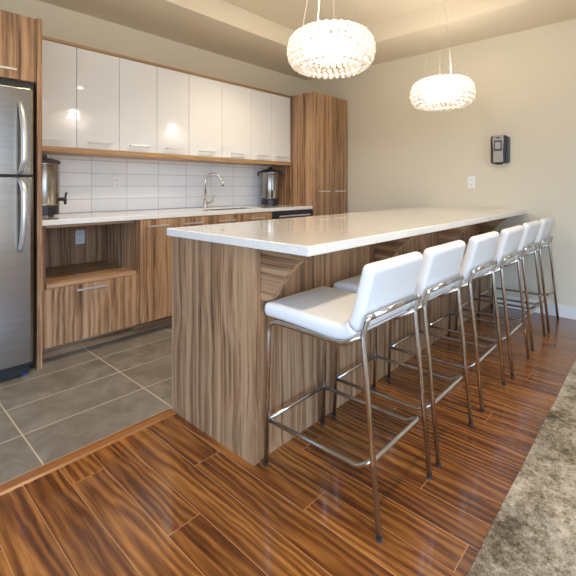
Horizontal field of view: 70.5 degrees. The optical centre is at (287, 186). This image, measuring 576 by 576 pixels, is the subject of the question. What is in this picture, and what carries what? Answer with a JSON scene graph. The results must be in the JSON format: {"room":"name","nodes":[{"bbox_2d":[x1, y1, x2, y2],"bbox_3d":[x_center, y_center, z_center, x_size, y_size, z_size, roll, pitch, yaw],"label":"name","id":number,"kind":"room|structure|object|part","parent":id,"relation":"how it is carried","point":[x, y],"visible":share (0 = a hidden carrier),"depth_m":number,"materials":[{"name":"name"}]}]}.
{"room":"kitchen","nodes":[
{"label":"kitchen","id":0,"kind":"room"},
{"bbox_2d":[0,0,306,213],"bbox_3d":[-1.986,-0.325,3.247,0.120,2.950,6.690,0,0,43],"label":"wall","id":1,"kind":"structure","parent":0,"point":[60,23],"depth_m":3.85,"materials":[{"name":"beige paint"}]},
{"bbox_2d":[0,9,36,83],"bbox_3d":[-2.111,-0.859,2.478,0.734,0.407,0.845,0,0,43],"label":"upper cabinet","id":2,"kind":"object","parent":1,"relation":"attached to","point":[18,33],"visible":0.99,"depth_m":2.49,"materials":[{"name":"brown wood"}]},
{"bbox_3d":[-1.709,-0.708,2.397,0.032,0.013,0.190,0,0,43],"label":"handle","id":3,"kind":"part","parent":2,"relation":"part of","materials":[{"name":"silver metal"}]},
{"bbox_2d":[42,39,118,150],"bbox_3d":[-1.716,-0.680,3.191,0.350,0.765,0.671,0,0,43],"label":"upper cabinet","id":4,"kind":"object","parent":1,"relation":"attached to","point":[80,87],"visible":0.79,"depth_m":3.11,"materials":[{"name":"white laminate"}]},
{"bbox_3d":[-1.711,-0.345,2.962,0.032,0.013,0.176,0,0,43],"label":"handle","id":5,"kind":"part","parent":4,"relation":"part of","materials":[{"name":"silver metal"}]},
{"bbox_3d":[-1.729,-0.679,2.979,0.018,0.763,0.339,0,0,43],"label":"door","id":6,"kind":"part","parent":4,"relation":"part of","materials":[{"name":"white paint"}]},
{"bbox_3d":[-1.501,-0.679,3.226,0.018,0.763,0.326,0,0,43],"label":"door","id":7,"kind":"part","parent":4,"relation":"part of","materials":[{"name":"white paint"}]},
{"bbox_3d":[-1.483,-0.345,3.209,0.032,0.013,0.176,0,0,43],"label":"handle","id":8,"kind":"part","parent":4,"relation":"part of","materials":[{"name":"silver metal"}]},
{"bbox_2d":[42,35,290,97],"bbox_3d":[-1.021,-1.076,3.967,0.322,0.024,2.762,0,0,43],"label":"strip","id":9,"kind":"object","parent":4,"relation":"on","point":[43,37],"visible":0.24,"depth_m":3.54,"materials":[{"name":"brown wood"}]},
{"bbox_2d":[113,176,120,188],"bbox_3d":[-1.529,-0.036,3.636,0.008,0.116,0.072,0,0,43],"label":"wall outlet","id":10,"kind":"object","parent":1,"relation":"attached to","point":[116,180],"visible":1,"depth_m":3.63,"materials":[{"name":"white plastic"}]},
{"bbox_2d":[119,58,188,154],"bbox_3d":[-1.262,-0.680,3.684,0.350,0.765,0.665,0,0,43],"label":"upper cabinet","id":11,"kind":"object","parent":1,"relation":"attached to","point":[153,100],"visible":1,"depth_m":3.55,"materials":[{"name":"white laminate"}]},
{"bbox_3d":[-1.275,-0.679,3.472,0.018,0.763,0.334,0,0,43],"label":"door","id":12,"kind":"part","parent":11,"relation":"part of","materials":[{"name":"white paint"}]},
{"bbox_3d":[-1.257,-0.345,3.455,0.032,0.013,0.176,0,0,43],"label":"handle","id":13,"kind":"part","parent":11,"relation":"part of","materials":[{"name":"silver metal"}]},
{"bbox_3d":[-1.049,-0.679,3.718,0.018,0.763,0.325,0,0,43],"label":"door","id":14,"kind":"part","parent":11,"relation":"part of","materials":[{"name":"white paint"}]},
{"bbox_2d":[45,154,271,212],"bbox_3d":[-1.137,-0.022,4.075,0.008,0.472,2.763,0,0,43],"label":"backsplash","id":15,"kind":"structure","parent":1,"relation":"attached to","point":[88,181],"depth_m":3.89,"materials":[{"name":"white tile"}]},
{"bbox_2d":[42,146,290,165],"bbox_3d":[-1.021,-0.278,3.967,0.322,0.040,2.762,0,0,43],"label":"strip","id":16,"kind":"object","parent":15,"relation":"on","point":[49,150],"visible":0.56,"depth_m":3.58,"materials":[{"name":"brown wood"}]},
{"bbox_2d":[189,74,250,158],"bbox_3d":[-0.771,-0.680,4.218,0.350,0.765,0.783,0,0,43],"label":"upper cabinet","id":17,"kind":"object","parent":1,"relation":"attached to","point":[219,112],"visible":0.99,"depth_m":4.08,"materials":[{"name":"white paint"}]},
{"bbox_3d":[-0.806,-0.679,3.982,0.018,0.763,0.386,0,0,43],"label":"door","id":18,"kind":"part","parent":17,"relation":"part of","materials":[{"name":"white paint"}]},
{"bbox_3d":[-0.540,-0.679,4.271,0.018,0.763,0.391,0,0,43],"label":"door","id":19,"kind":"part","parent":17,"relation":"part of","materials":[{"name":"white paint"}]},
{"bbox_2d":[251,89,289,161],"bbox_3d":[-0.291,-0.680,4.739,0.350,0.765,0.630,0,0,43],"label":"upper cabinet","id":20,"kind":"object","parent":1,"relation":"attached to","point":[270,113],"visible":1,"depth_m":4.62,"materials":[{"name":"white paint"}]},
{"bbox_3d":[-0.302,-0.679,4.530,0.018,0.763,0.304,0,0,43],"label":"door","id":21,"kind":"part","parent":20,"relation":"part of","materials":[{"name":"white paint"}]},
{"bbox_3d":[-0.088,-0.679,4.762,0.018,0.763,0.320,0,0,43],"label":"door","id":22,"kind":"part","parent":20,"relation":"part of","materials":[{"name":"white paint"}]},
{"bbox_2d":[0,304,575,575],"bbox_3d":[0.487,1.210,0.972,6.800,0.120,6.690,0,0,43],"label":"floor","id":23,"kind":"structure","parent":0,"point":[166,498],"depth_m":1.63,"materials":[{"name":"brown wood"}]},
{"bbox_2d":[0,78,33,380],"bbox_3d":[-2.038,0.250,2.437,0.801,1.800,0.788,0,0,43],"label":"refrigerator","id":24,"kind":"object","parent":23,"relation":"on","point":[16,97],"visible":1,"depth_m":2.42,"materials":[{"name":"grey metal"}]},
{"bbox_3d":[-1.836,0.503,2.236,0.070,1.123,0.764,0,0,43],"label":"door","id":25,"kind":"part","parent":24,"relation":"part of","materials":[{"name":"silver metal"}]},
{"bbox_3d":[-1.836,-0.334,2.236,0.070,0.523,0.764,0,0,43],"label":"freezer door","id":26,"kind":"part","parent":24,"relation":"part of","materials":[{"name":"silver metal"}]},
{"bbox_3d":[-1.574,0.169,2.414,0.088,0.446,0.032,0,0,33],"label":"handle","id":27,"kind":"part","parent":24,"relation":"part of","materials":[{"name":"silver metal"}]},
{"bbox_3d":[-1.574,-0.294,2.414,0.088,0.436,0.032,0,0,33],"label":"handle","id":28,"kind":"part","parent":24,"relation":"part of","materials":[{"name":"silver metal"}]},
{"bbox_2d":[32,18,41,369],"bbox_3d":[-1.825,0.044,2.809,0.705,2.212,0.029,0,0,43],"label":"panel","id":29,"kind":"object","parent":23,"relation":"on","point":[37,94],"visible":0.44,"depth_m":2.57,"materials":[{"name":"brown wood"}]},
{"bbox_2d":[0,409,174,495],"bbox_3d":[-1.722,1.146,0.860,0.070,0.008,3.334,0,0,43],"label":"trim","id":30,"kind":"structure","parent":23,"relation":"on","point":[21,480],"depth_m":1.75,"materials":[{"name":"brown wood"}]},
{"bbox_2d":[42,220,139,358],"bbox_3d":[-1.585,0.701,3.070,0.680,0.898,0.677,0,0,43],"label":"base cabinet","id":31,"kind":"object","parent":23,"relation":"on","point":[91,289],"visible":0.77,"depth_m":2.99,"materials":[{"name":"brown wood"}]},
{"bbox_2d":[76,230,84,243],"bbox_3d":[-1.727,0.415,3.388,0.008,0.116,0.072,0,0,43],"label":"wall outlet","id":32,"kind":"object","parent":31,"relation":"attached to","point":[80,234],"visible":1,"depth_m":3.39,"materials":[{"name":"white plastic"}]},
{"bbox_3d":[-1.605,0.262,3.096,0.584,0.020,0.612,0,0,43],"label":"rail","id":33,"kind":"part","parent":31,"relation":"part of","materials":[{"name":"brown wood"}]},
{"bbox_2d":[46,261,135,288],"bbox_3d":[-1.589,0.650,3.081,0.626,0.030,0.612,0,0,43],"label":"shelf","id":34,"kind":"object","parent":31,"relation":"attached to","point":[73,274],"depth_m":3.03,"materials":[{"name":"brown wood"}]},
{"bbox_3d":[-1.365,0.857,2.867,0.018,0.379,0.674,0,0,43],"label":"drawer","id":35,"kind":"part","parent":31,"relation":"part of","materials":[{"name":"brown wood"}]},
{"bbox_3d":[-1.362,0.699,2.834,0.032,0.013,0.204,0,0,43],"label":"handle","id":36,"kind":"part","parent":31,"relation":"part of","materials":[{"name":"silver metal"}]},
{"bbox_2d":[42,204,311,225],"bbox_3d":[-0.894,0.233,3.851,0.651,0.036,2.762,0,0,43],"label":"countertop","id":37,"kind":"structure","parent":31,"relation":"on","point":[109,216],"depth_m":3.37,"materials":[{"name":"beige stone"}]},
{"bbox_2d":[42,154,67,216],"bbox_3d":[-1.788,-0.011,2.976,0.231,0.452,0.233,0,0,23],"label":"urn","id":38,"kind":"object","parent":37,"relation":"on","point":[51,198],"visible":0.43,"depth_m":2.92,"materials":[{"name":"silver metal"}]},
{"bbox_3d":[-1.788,-0.205,2.974,0.231,0.064,0.231,0,0,43],"label":"lid","id":39,"kind":"part","parent":38,"relation":"part of","materials":[{"name":"black plastic"}]},
{"bbox_2d":[202,173,223,207],"bbox_3d":[-0.762,0.035,4.167,0.223,0.360,0.067,0,0,0],"label":"faucet","id":40,"kind":"object","parent":37,"relation":"on","point":[205,202],"visible":0.96,"depth_m":4.15,"materials":[{"name":"silver metal"}]},
{"bbox_3d":[-0.758,-0.005,4.155,0.198,0.281,0.023,0,0,4],"label":"spout","id":41,"kind":"part","parent":40,"relation":"part of","materials":[{"name":"silver metal"}]},
{"bbox_2d":[205,208,251,209],"bbox_3d":[-0.601,0.320,4.073,0.332,0.190,0.612,0,0,43],"label":"sink","id":42,"kind":"object","parent":37,"relation":"in","point":[226,208],"visible":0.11,"depth_m":4.29,"materials":[{"name":"silver metal"}]},
{"bbox_2d":[257,167,282,204],"bbox_3d":[-0.205,-0.011,4.809,0.235,0.452,0.230,0,0,36],"label":"urn","id":43,"kind":"object","parent":37,"relation":"on","point":[270,176],"visible":0.98,"depth_m":4.72,"materials":[{"name":"silver metal"}]},
{"bbox_3d":[-0.207,-0.205,4.811,0.231,0.064,0.231,0,0,43],"label":"lid","id":44,"kind":"part","parent":43,"relation":"part of","materials":[{"name":"black plastic"}]},
{"bbox_2d":[133,216,210,333],"bbox_3d":[-1.130,0.702,3.564,0.680,0.897,0.663,0,0,43],"label":"base cabinet","id":45,"kind":"object","parent":23,"relation":"on","point":[155,247],"visible":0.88,"depth_m":3.23,"materials":[{"name":"brown wood"}]},
{"bbox_3d":[-1.022,0.305,3.204,0.032,0.013,0.185,0,0,43],"label":"handle","id":46,"kind":"part","parent":45,"relation":"part of","materials":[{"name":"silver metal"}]},
{"bbox_3d":[-1.022,0.651,3.240,0.018,0.789,0.332,0,0,43],"label":"door","id":47,"kind":"part","parent":45,"relation":"part of","materials":[{"name":"brown wood"}]},
{"bbox_3d":[-0.925,0.356,3.375,0.019,0.207,0.663,0,0,43],"label":"rail","id":48,"kind":"part","parent":45,"relation":"part of","materials":[{"name":"brown wood"}]},
{"bbox_3d":[-0.797,0.305,3.448,0.032,0.013,0.185,0,0,43],"label":"handle","id":49,"kind":"part","parent":45,"relation":"part of","materials":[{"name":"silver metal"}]},
{"bbox_3d":[-0.797,0.651,3.485,0.018,0.789,0.325,0,0,43],"label":"door","id":50,"kind":"part","parent":45,"relation":"part of","materials":[{"name":"brown wood"}]},
{"bbox_2d":[209,212,271,224],"bbox_3d":[-0.646,0.702,4.090,0.680,0.897,0.763,0,0,43],"label":"base cabinet","id":51,"kind":"object","parent":23,"relation":"on","point":[243,217],"visible":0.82,"depth_m":3.85,"materials":[{"name":"brown wood"}]},
{"bbox_3d":[-0.555,0.651,3.748,0.018,0.789,0.381,0,0,43],"label":"door","id":52,"kind":"part","parent":51,"relation":"part of","materials":[{"name":"brown wood"}]},
{"bbox_3d":[-0.441,0.356,3.901,0.019,0.207,0.763,0,0,43],"label":"rail","id":53,"kind":"part","parent":51,"relation":"part of","materials":[{"name":"brown wood"}]},
{"bbox_3d":[-0.296,0.651,4.029,0.018,0.789,0.376,0,0,43],"label":"door","id":54,"kind":"part","parent":51,"relation":"part of","materials":[{"name":"brown wood"}]},
{"bbox_2d":[272,209,312,218],"bbox_3d":[-0.167,0.705,4.615,0.675,0.890,0.643,0,0,43],"label":"dishwasher","id":55,"kind":"object","parent":23,"relation":"on","point":[291,213],"visible":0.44,"depth_m":4.37,"materials":[{"name":"black metal"}]},
{"bbox_3d":[0.081,0.307,4.403,0.023,0.015,0.490,0,0,43],"label":"handle","id":56,"kind":"part","parent":55,"relation":"part of","materials":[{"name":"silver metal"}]},
{"bbox_2d":[272,92,346,215],"bbox_3d":[0.284,0.031,5.095,0.715,2.238,0.662,0,0,43],"label":"pantry cabinet","id":57,"kind":"object","parent":23,"relation":"on","point":[316,176],"visible":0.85,"depth_m":4.82,"materials":[{"name":"brown wood"}]},
{"bbox_3d":[0.403,-0.019,4.758,0.020,2.130,0.327,0,0,43],"label":"door","id":58,"kind":"part","parent":57,"relation":"part of","materials":[{"name":"brown wood"}]},
{"bbox_3d":[0.628,-0.019,5.002,0.020,2.130,0.328,0,0,43],"label":"door","id":59,"kind":"part","parent":57,"relation":"part of","materials":[{"name":"brown wood"}]},
{"bbox_2d":[172,217,509,465],"bbox_3d":[0.786,0.701,2.966,0.865,0.899,3.149,0,0,43],"label":"kitchen island","id":60,"kind":"object","parent":23,"relation":"on","point":[221,293],"visible":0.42,"depth_m":1.90,"materials":[{"name":"brown wood"}]},
{"bbox_3d":[-0.357,0.701,1.903,0.622,0.899,0.038,0,0,43],"label":"panel","id":61,"kind":"part","parent":60,"relation":"part of","materials":[{"name":"brown wood"}]},
{"bbox_2d":[167,207,526,256],"bbox_3d":[0.797,0.231,2.940,0.948,0.038,3.171,0,0,43],"label":"island countertop","id":62,"kind":"structure","parent":60,"relation":"on","point":[308,236],"depth_m":2.13,"materials":[{"name":"beige stone"}]},
{"bbox_2d":[263,252,431,542],"bbox_3d":[0.233,0.704,1.650,0.553,0.891,0.409,0,0,43],"label":"bar stool","id":63,"kind":"object","parent":23,"relation":"on","point":[386,288],"visible":1,"depth_m":1.54,"materials":[{"name":"white leather"}]},
{"bbox_3d":[0.080,0.815,1.531,0.484,0.647,0.020,0,0,43],"label":"leg","id":64,"kind":"part","parent":63,"relation":"part of","materials":[{"name":"silver metal"}]},
{"bbox_3d":[0.197,0.503,1.683,0.455,0.080,0.400,0,0,43],"label":"seat","id":65,"kind":"part","parent":63,"relation":"part of","materials":[{"name":"white leather"}]},
{"bbox_3d":[0.339,0.815,1.813,0.484,0.647,0.020,0,0,43],"label":"leg","id":66,"kind":"part","parent":63,"relation":"part of","materials":[{"name":"silver metal"}]},
{"bbox_3d":[0.282,0.782,1.356,0.081,0.713,0.043,0,0,43],"label":"leg","id":67,"kind":"part","parent":63,"relation":"part of","materials":[{"name":"silver metal"}]},
{"bbox_3d":[0.373,0.378,1.521,0.109,0.239,0.400,0,0,43],"label":"backrest","id":68,"kind":"part","parent":63,"relation":"part of","materials":[{"name":"white leather"}]},
{"bbox_3d":[0.530,0.782,1.625,0.081,0.713,0.043,0,0,43],"label":"leg","id":69,"kind":"part","parent":63,"relation":"part of","materials":[{"name":"silver metal"}]},
{"bbox_2d":[332,240,472,466],"bbox_3d":[0.556,0.704,2.005,0.553,0.891,0.409,0,0,43],"label":"bar stool","id":70,"kind":"object","parent":23,"relation":"on","point":[440,266],"visible":0.7,"depth_m":1.87,"materials":[{"name":"silver metal"}]},
{"bbox_3d":[0.403,0.815,1.885,0.484,0.647,0.020,0,0,43],"label":"leg","id":71,"kind":"part","parent":70,"relation":"part of","materials":[{"name":"silver metal"}]},
{"bbox_3d":[0.520,0.503,2.038,0.455,0.080,0.400,0,0,43],"label":"seat","id":72,"kind":"part","parent":70,"relation":"part of","materials":[{"name":"white leather"}]},
{"bbox_3d":[0.662,0.815,2.167,0.484,0.647,0.020,0,0,43],"label":"leg","id":73,"kind":"part","parent":70,"relation":"part of","materials":[{"name":"silver metal"}]},
{"bbox_3d":[0.606,0.782,1.711,0.081,0.713,0.043,0,0,43],"label":"leg","id":74,"kind":"part","parent":70,"relation":"part of","materials":[{"name":"silver metal"}]},
{"bbox_3d":[0.697,0.378,1.875,0.109,0.239,0.400,0,0,43],"label":"backrest","id":75,"kind":"part","parent":70,"relation":"part of","materials":[{"name":"white leather"}]},
{"bbox_3d":[0.853,0.782,1.980,0.081,0.713,0.043,0,0,43],"label":"leg","id":76,"kind":"part","parent":70,"relation":"part of","materials":[{"name":"silver metal"}]},
{"bbox_2d":[387,231,505,412],"bbox_3d":[0.929,0.704,2.407,0.553,0.891,0.409,0,0,43],"label":"bar stool","id":77,"kind":"object","parent":23,"relation":"on","point":[477,261],"visible":0.65,"depth_m":2.24,"materials":[{"name":"silver metal"}]},
{"bbox_3d":[0.775,0.815,2.287,0.484,0.647,0.020,0,0,43],"label":"leg","id":78,"kind":"part","parent":77,"relation":"part of","materials":[{"name":"silver metal"}]},
{"bbox_3d":[1.035,0.815,2.569,0.484,0.647,0.020,0,0,43],"label":"leg","id":79,"kind":"part","parent":77,"relation":"part of","materials":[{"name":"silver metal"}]},
{"bbox_3d":[0.893,0.503,2.440,0.455,0.080,0.400,0,0,43],"label":"seat","id":80,"kind":"part","parent":77,"relation":"part of","materials":[{"name":"white leather"}]},
{"bbox_3d":[0.978,0.782,2.113,0.081,0.713,0.043,0,0,43],"label":"leg","id":81,"kind":"part","parent":77,"relation":"part of","materials":[{"name":"silver metal"}]},
{"bbox_3d":[1.069,0.378,2.277,0.109,0.239,0.400,0,0,43],"label":"backrest","id":82,"kind":"part","parent":77,"relation":"part of","materials":[{"name":"white leather"}]},
{"bbox_3d":[1.226,0.782,2.382,0.081,0.713,0.043,0,0,43],"label":"leg","id":83,"kind":"part","parent":77,"relation":"part of","materials":[{"name":"silver metal"}]},
{"bbox_2d":[427,225,529,377],"bbox_3d":[1.290,0.704,2.781,0.553,0.891,0.409,0,0,43],"label":"bar stool","id":84,"kind":"object","parent":23,"relation":"on","point":[506,250],"visible":0.62,"depth_m":2.63,"materials":[{"name":"silver metal"}]},
{"bbox_3d":[1.136,0.815,2.662,0.484,0.647,0.020,0,0,43],"label":"leg","id":85,"kind":"part","parent":84,"relation":"part of","materials":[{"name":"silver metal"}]},
{"bbox_3d":[1.396,0.815,2.944,0.484,0.647,0.020,0,0,43],"label":"leg","id":86,"kind":"part","parent":84,"relation":"part of","materials":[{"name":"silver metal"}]},
{"bbox_3d":[1.254,0.503,2.814,0.455,0.080,0.400,0,0,43],"label":"seat","id":87,"kind":"part","parent":84,"relation":"part of","materials":[{"name":"white leather"}]},
{"bbox_3d":[1.339,0.782,2.487,0.081,0.713,0.043,0,0,43],"label":"leg","id":88,"kind":"part","parent":84,"relation":"part of","materials":[{"name":"silver metal"}]},
{"bbox_3d":[1.430,0.378,2.652,0.109,0.239,0.400,0,0,43],"label":"backrest","id":89,"kind":"part","parent":84,"relation":"part of","materials":[{"name":"white leather"}]},
{"bbox_3d":[1.587,0.782,2.757,0.081,0.713,0.043,0,0,43],"label":"leg","id":90,"kind":"part","parent":84,"relation":"part of","materials":[{"name":"silver metal"}]},
{"bbox_2d":[455,220,545,350],"bbox_3d":[1.653,0.704,3.187,0.553,0.891,0.409,0,0,43],"label":"bar stool","id":91,"kind":"object","parent":23,"relation":"on","point":[531,229],"visible":0.61,"depth_m":3.05,"materials":[{"name":"white leather"}]},
{"bbox_3d":[1.500,0.815,3.068,0.484,0.647,0.020,0,0,43],"label":"leg","id":92,"kind":"part","parent":91,"relation":"part of","materials":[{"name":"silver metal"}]},
{"bbox_3d":[1.760,0.815,3.350,0.484,0.647,0.020,0,0,43],"label":"leg","id":93,"kind":"part","parent":91,"relation":"part of","materials":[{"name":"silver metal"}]},
{"bbox_3d":[1.703,0.782,2.893,0.081,0.713,0.043,0,0,43],"label":"leg","id":94,"kind":"part","parent":91,"relation":"part of","materials":[{"name":"silver metal"}]},
{"bbox_3d":[1.794,0.378,3.058,0.109,0.239,0.400,0,0,43],"label":"backrest","id":95,"kind":"part","parent":91,"relation":"part of","materials":[{"name":"white leather"}]},
{"bbox_3d":[1.950,0.782,3.162,0.081,0.713,0.043,0,0,43],"label":"leg","id":96,"kind":"part","parent":91,"relation":"part of","materials":[{"name":"silver metal"}]},
{"bbox_2d":[477,217,558,331],"bbox_3d":[2.015,0.704,3.575,0.553,0.891,0.409,0,0,43],"label":"bar stool","id":97,"kind":"object","parent":23,"relation":"on","point":[546,225],"visible":0.63,"depth_m":3.44,"materials":[{"name":"white leather"}]},
{"bbox_3d":[1.861,0.815,3.456,0.484,0.647,0.020,0,0,43],"label":"leg","id":98,"kind":"part","parent":97,"relation":"part of","materials":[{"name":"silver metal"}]},
{"bbox_3d":[2.121,0.815,3.738,0.484,0.647,0.020,0,0,43],"label":"leg","id":99,"kind":"part","parent":97,"relation":"part of","materials":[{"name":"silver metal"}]},
{"bbox_3d":[2.064,0.782,3.281,0.081,0.713,0.043,0,0,43],"label":"leg","id":100,"kind":"part","parent":97,"relation":"part of","materials":[{"name":"silver metal"}]},
{"bbox_3d":[2.155,0.378,3.446,0.109,0.239,0.400,0,0,43],"label":"backrest","id":101,"kind":"part","parent":97,"relation":"part of","materials":[{"name":"white leather"}]},
{"bbox_3d":[2.312,0.782,3.550,0.081,0.713,0.043,0,0,43],"label":"leg","id":102,"kind":"part","parent":97,"relation":"part of","materials":[{"name":"silver metal"}]},
{"bbox_2d":[467,360,575,575],"bbox_3d":[1.685,1.144,0.522,2.626,0.012,4.850,0,0,43],"label":"area rug","id":103,"kind":"object","parent":23,"relation":"on","point":[532,532],"visible":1,"depth_m":1.43,"materials":[{"name":"beige carpet"}]},
{"bbox_2d":[38,0,575,80],"bbox_3d":[0.487,-1.645,0.972,6.800,0.370,6.690,0,0,43],"label":"ceiling","id":104,"kind":"structure","parent":0,"point":[255,32],"depth_m":3.73,"materials":[{"name":"beige paint"}]},
{"bbox_2d":[287,0,375,78],"bbox_3d":[0.241,-1.151,2.292,0.496,0.997,0.494,0,0,43],"label":"pendant lamp","id":105,"kind":"object","parent":104,"relation":"hanging from","point":[332,50],"visible":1,"depth_m":2.13,"materials":[{"name":"white plastic"}]},
{"bbox_2d":[307,38,356,63],"bbox_3d":[0.241,-0.762,2.292,0.296,0.100,0.296,0,0,43],"label":"diffuser","id":106,"kind":"object","parent":105,"relation":"attached to","point":[335,43],"depth_m":2.19,"materials":[{"name":"white"}]},
{"bbox_2d":[410,1,475,110],"bbox_3d":[1.230,-1.143,3.257,0.496,1.014,0.494,0,0,43],"label":"pendant lamp","id":107,"kind":"object","parent":104,"relation":"hanging from","point":[422,94],"visible":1,"depth_m":3.11,"materials":[{"name":"white plastic"}]},
{"bbox_2d":[423,86,461,101],"bbox_3d":[1.230,-0.745,3.257,0.296,0.100,0.296,0,0,43],"label":"diffuser","id":108,"kind":"object","parent":107,"relation":"attached to","point":[454,91],"depth_m":3.14,"materials":[{"name":"white"}]},
{"bbox_3d":[1.266,-1.275,3.257,0.076,0.710,0.004,0,0,0],"label":"power cord","id":109,"kind":"part","parent":107,"relation":"part of","materials":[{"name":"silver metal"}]},
{"bbox_2d":[307,19,575,306],"bbox_3d":[2.724,-0.325,3.404,6.600,2.950,0.120,0,0,43],"label":"wall","id":110,"kind":"structure","parent":0,"point":[400,155],"depth_m":4.02,"materials":[{"name":"beige paint"}]},
{"bbox_2d":[468,176,474,187],"bbox_3d":[1.853,-0.048,4.118,0.072,0.116,0.008,0,0,43],"label":"wall outlet","id":111,"kind":"object","parent":110,"relation":"attached to","point":[471,180],"visible":1,"depth_m":4.11,"materials":[{"name":"white plastic"}]},
{"bbox_2d":[491,135,509,164],"bbox_3d":[2.022,-0.353,3.899,0.164,0.274,0.100,0,0,43],"label":"intercom","id":112,"kind":"object","parent":110,"relation":"attached to","point":[500,144],"visible":1,"depth_m":3.86,"materials":[{"name":"grey plastic"}]},
{"bbox_2d":[493,294,575,319],"bbox_3d":[3.547,1.095,2.555,4.240,0.110,0.016,0,0,43],"label":"baseboard","id":113,"kind":"structure","parent":110,"relation":"attached to","point":[569,312],"depth_m":3.65,"materials":[{"name":"white paint"}]}
]}

